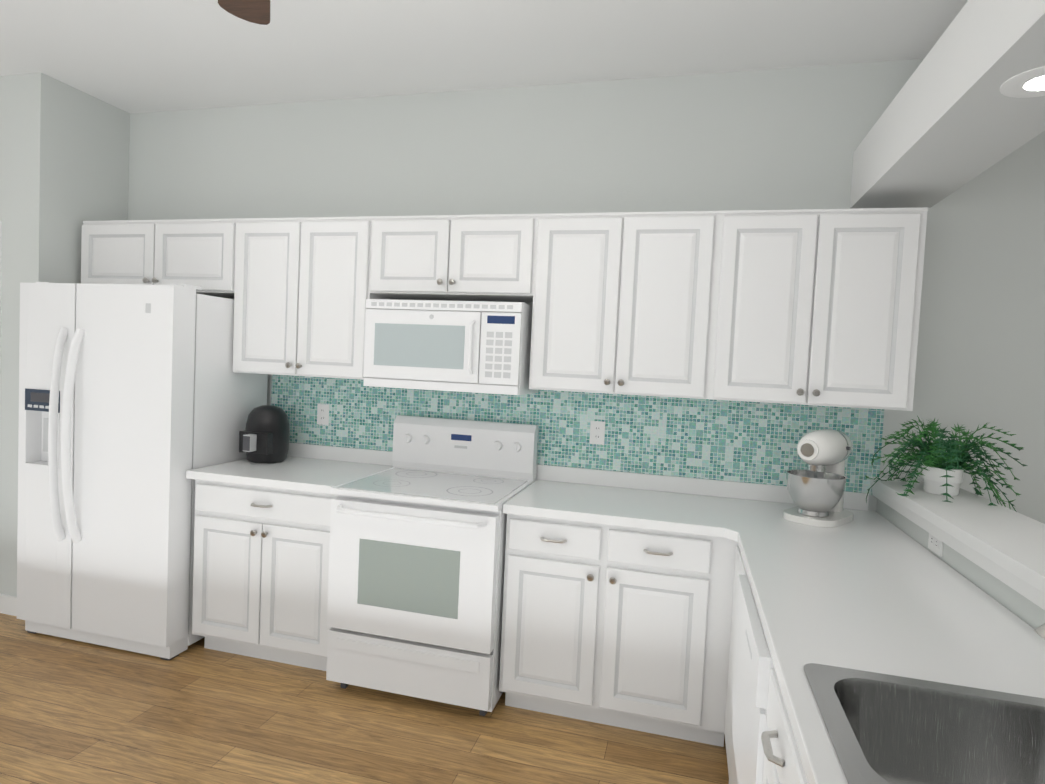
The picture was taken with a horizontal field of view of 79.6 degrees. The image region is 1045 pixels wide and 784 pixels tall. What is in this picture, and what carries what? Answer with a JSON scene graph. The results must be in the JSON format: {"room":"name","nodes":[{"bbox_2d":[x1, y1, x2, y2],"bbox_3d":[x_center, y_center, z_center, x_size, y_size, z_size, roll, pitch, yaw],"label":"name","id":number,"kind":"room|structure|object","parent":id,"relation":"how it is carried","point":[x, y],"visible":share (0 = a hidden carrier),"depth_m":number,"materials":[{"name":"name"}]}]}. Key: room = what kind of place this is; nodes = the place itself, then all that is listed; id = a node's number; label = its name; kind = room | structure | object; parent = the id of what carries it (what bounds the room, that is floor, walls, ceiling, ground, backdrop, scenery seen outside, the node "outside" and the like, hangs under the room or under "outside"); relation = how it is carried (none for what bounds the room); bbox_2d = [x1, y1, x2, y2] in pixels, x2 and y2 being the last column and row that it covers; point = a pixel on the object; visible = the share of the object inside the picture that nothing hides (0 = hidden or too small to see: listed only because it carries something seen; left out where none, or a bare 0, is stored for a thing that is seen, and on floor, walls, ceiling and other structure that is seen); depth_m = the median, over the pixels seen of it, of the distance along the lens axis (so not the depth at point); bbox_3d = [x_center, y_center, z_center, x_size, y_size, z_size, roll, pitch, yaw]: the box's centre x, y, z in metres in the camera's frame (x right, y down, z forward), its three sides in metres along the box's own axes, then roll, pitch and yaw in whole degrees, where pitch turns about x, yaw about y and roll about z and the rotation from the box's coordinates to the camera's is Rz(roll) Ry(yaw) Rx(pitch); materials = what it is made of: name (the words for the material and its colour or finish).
{"room":"kitchen","nodes":[
{"label":"kitchen","id":0,"kind":"room"},
{"bbox_2d":[0,613,728,783],"bbox_3d":[-0.984,1.532,-0.542,12.200,0.100,8.170,3,3,15],"label":"floor","id":1,"kind":"structure","parent":0,"point":[81,712],"depth_m":2.49,"materials":[{"name":"brown wood"}]},
{"bbox_2d":[17,282,267,660],"bbox_3d":[-2.016,0.357,3.326,0.927,1.801,0.785,3,3,15],"label":"fridge","id":2,"kind":"object","parent":1,"relation":"on","point":[137,402],"visible":0.94,"depth_m":3.03,"materials":[{"name":"white metal"}]},
{"bbox_2d":[192,479,336,670],"bbox_3d":[-1.154,0.866,3.234,0.790,0.874,0.604,3,3,15],"label":"base cabinet","id":3,"kind":"object","parent":1,"relation":"on","point":[261,562],"depth_m":2.95,"materials":[{"name":"white wood"}]},
{"bbox_2d":[186,442,1044,783],"bbox_3d":[-0.517,0.498,0.990,3.143,0.116,4.595,3,3,15],"label":"countertop","id":4,"kind":"structure","parent":3,"relation":"on","point":[868,590],"depth_m":1.87,"materials":[{"name":"white"}]},
{"bbox_2d":[239,405,289,462],"bbox_3d":[-1.373,0.221,3.333,0.224,0.300,0.280,3,3,15],"label":"air fryer","id":5,"kind":"object","parent":4,"relation":"on","point":[264,436],"visible":1,"depth_m":3.27,"materials":[{"name":"black plastic"}]},
{"bbox_2d":[783,429,853,526],"bbox_3d":[1.238,0.340,2.602,0.288,0.372,0.331,3,3,15],"label":"stand mixer","id":6,"kind":"object","parent":4,"relation":"on","point":[815,489],"visible":1,"depth_m":2.51,"materials":[{"name":"white metal"}]},
{"bbox_2d":[804,663,1044,783],"bbox_3d":[0.730,0.674,0.814,0.560,0.190,0.830,3,3,15],"label":"sink","id":7,"kind":"object","parent":4,"relation":"in","point":[886,729],"visible":0.94,"depth_m":1.18,"materials":[{"name":"silver metal"}]},
{"bbox_2d":[1033,623,1044,638],"bbox_3d":[0.849,0.384,0.813,0.336,0.398,0.110,3,3,15],"label":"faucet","id":8,"kind":"object","parent":4,"relation":"on","point":[1040,630],"visible":1,"depth_m":0.83,"materials":[{"name":"silver metal"}]},
{"bbox_2d":[326,415,537,715],"bbox_3d":[-0.408,0.753,2.940,0.766,1.195,0.725,3,3,15],"label":"range","id":9,"kind":"object","parent":1,"relation":"on","point":[417,544],"visible":0.96,"depth_m":2.68,"materials":[{"name":"white metal"}]},
{"bbox_2d":[499,514,743,766],"bbox_3d":[0.439,0.959,2.817,0.936,0.874,0.604,3,3,15],"label":"base cabinet","id":10,"kind":"object","parent":1,"relation":"on","point":[627,627],"depth_m":2.52,"materials":[{"name":"white wood"}]},
{"bbox_2d":[729,574,774,783],"bbox_3d":[0.643,1.021,1.707,0.113,0.868,0.600,3,3,15],"label":"dishwasher","id":11,"kind":"object","parent":10,"relation":"in","point":[754,664],"visible":0.94,"depth_m":1.62,"materials":[{"name":"white"}]},
{"bbox_2d":[744,565,806,778],"bbox_3d":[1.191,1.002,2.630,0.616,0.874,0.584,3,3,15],"label":"base cabinet","id":12,"kind":"object","parent":1,"relation":"on","point":[781,752],"depth_m":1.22,"materials":[{"name":"white wood"}]},
{"bbox_2d":[0,0,967,113],"bbox_3d":[-0.845,-1.462,-0.677,12.200,0.100,8.170,3,3,15],"label":"ceiling","id":13,"kind":"structure","parent":0,"point":[136,56],"depth_m":2.77,"materials":[{"name":"paint"}]},
{"bbox_2d":[193,0,218,4],"bbox_3d":[-1.253,-1.566,2.444,0.210,0.010,0.210,3,3,15],"label":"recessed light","id":14,"kind":"object","parent":13,"relation":"in","point":[211,2],"visible":0.6,"depth_m":2.52,"materials":[{"name":"white"}]},
{"bbox_2d":[218,0,269,24],"bbox_3d":[-0.603,-1.305,1.495,1.133,0.384,1.195,3,3,15],"label":"fan","id":15,"kind":"object","parent":13,"relation":"hanging from","point":[256,11],"visible":1,"depth_m":2.12,"materials":[{"name":"brown wood"}]},
{"bbox_2d":[850,0,1044,208],"bbox_3d":[0.611,-1.003,-1.124,0.320,0.641,8.020,3,3,15],"label":"soffit","id":16,"kind":"structure","parent":13,"relation":"attached to","point":[951,119],"depth_m":1.87,"materials":[{"name":"paint"}]},
{"bbox_2d":[1000,66,1044,97],"bbox_3d":[1.298,-0.766,1.548,0.190,0.010,0.190,3,3,15],"label":"recessed light","id":17,"kind":"object","parent":16,"relation":"attached to","point":[1028,83],"visible":1,"depth_m":1.57,"materials":[{"name":"white"}]},
{"bbox_2d":[0,58,1044,596],"bbox_3d":[-0.898,0.033,-0.547,12.440,2.900,8.300,3,3,15],"label":"wall","id":18,"kind":"structure","parent":0,"point":[72,160],"depth_m":3.12,"materials":[{"name":"paint"}]},
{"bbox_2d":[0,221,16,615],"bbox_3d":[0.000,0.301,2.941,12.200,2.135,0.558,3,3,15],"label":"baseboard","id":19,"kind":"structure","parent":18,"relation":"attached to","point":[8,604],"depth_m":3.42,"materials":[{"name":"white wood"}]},
{"bbox_2d":[81,219,232,297],"bbox_3d":[-1.938,-0.741,3.529,1.010,0.382,0.335,3,3,15],"label":"upper cabinet","id":20,"kind":"object","parent":18,"relation":"attached to","point":[195,252],"depth_m":3.36,"materials":[{"name":"white wood"}]},
{"bbox_2d":[229,216,392,379],"bbox_3d":[-1.086,-0.483,3.312,0.775,0.797,0.335,3,3,15],"label":"upper cabinet","id":21,"kind":"object","parent":18,"relation":"attached to","point":[301,284],"depth_m":3.15,"materials":[{"name":"white wood"}]},
{"bbox_2d":[369,214,536,302],"bbox_3d":[-0.304,-0.651,3.100,0.825,0.370,0.335,3,3,15],"label":"upper cabinet","id":22,"kind":"object","parent":18,"relation":"attached to","point":[486,257],"depth_m":2.94,"materials":[{"name":"white wood"}]},
{"bbox_2d":[363,299,537,394],"bbox_3d":[-0.337,-0.220,3.068,0.771,0.418,0.440,3,3,15],"label":"microwave","id":23,"kind":"object","parent":22,"relation":"attached to","point":[471,346],"visible":1,"depth_m":2.89,"materials":[{"name":"white plastic"}]},
{"bbox_2d":[271,375,883,494],"bbox_3d":[0.081,0.168,3.199,3.150,0.415,0.008,3,3,15],"label":"tile backsplash","id":24,"kind":"structure","parent":18,"relation":"attached to","point":[743,441],"depth_m":3.08,"materials":[{"name":"tile"}]},
{"bbox_2d":[317,404,328,424],"bbox_3d":[-1.115,0.126,3.504,0.072,0.115,0.007,3,3,15],"label":"electrical outlet","id":25,"kind":"object","parent":24,"relation":"attached to","point":[322,414],"visible":1,"depth_m":3.50,"materials":[{"name":"white plastic"}]},
{"bbox_2d":[590,421,604,444],"bbox_3d":[0.372,0.203,3.114,0.072,0.115,0.007,3,3,15],"label":"electrical outlet","id":26,"kind":"object","parent":24,"relation":"attached to","point":[597,432],"visible":1,"depth_m":3.11,"materials":[{"name":"white plastic"}]},
{"bbox_2d":[529,211,724,399],"bbox_3d":[0.467,-0.393,2.905,0.792,0.797,0.335,3,3,15],"label":"upper cabinet","id":27,"kind":"object","parent":18,"relation":"attached to","point":[625,303],"depth_m":2.74,"materials":[{"name":"white wood"}]},
{"bbox_2d":[713,207,927,410],"bbox_3d":[1.226,-0.348,2.706,0.778,0.797,0.335,3,3,15],"label":"upper cabinet","id":28,"kind":"object","parent":18,"relation":"attached to","point":[818,307],"depth_m":2.54,"materials":[{"name":"white wood"}]},
{"bbox_2d":[870,477,1044,628],"bbox_3d":[1.095,0.994,0.557,0.310,1.067,4.650,3,3,15],"label":"raised bar ledge","id":29,"kind":"structure","parent":0,"point":[997,553],"depth_m":1.91,"materials":[{"name":"paint"}]},
{"bbox_2d":[928,533,942,556],"bbox_3d":[1.410,0.512,2.140,0.007,0.072,0.115,3,3,15],"label":"electrical outlet","id":30,"kind":"object","parent":29,"relation":"attached to","point":[935,544],"visible":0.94,"depth_m":2.13,"materials":[{"name":"white plastic"}]},
{"bbox_2d":[865,416,1026,511],"bbox_3d":[1.679,0.311,2.455,0.512,0.424,0.527,3,3,15],"label":"plant","id":31,"kind":"object","parent":29,"relation":"on","point":[942,470],"visible":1,"depth_m":2.41,"materials":[{"name":"green plant"}]}
]}

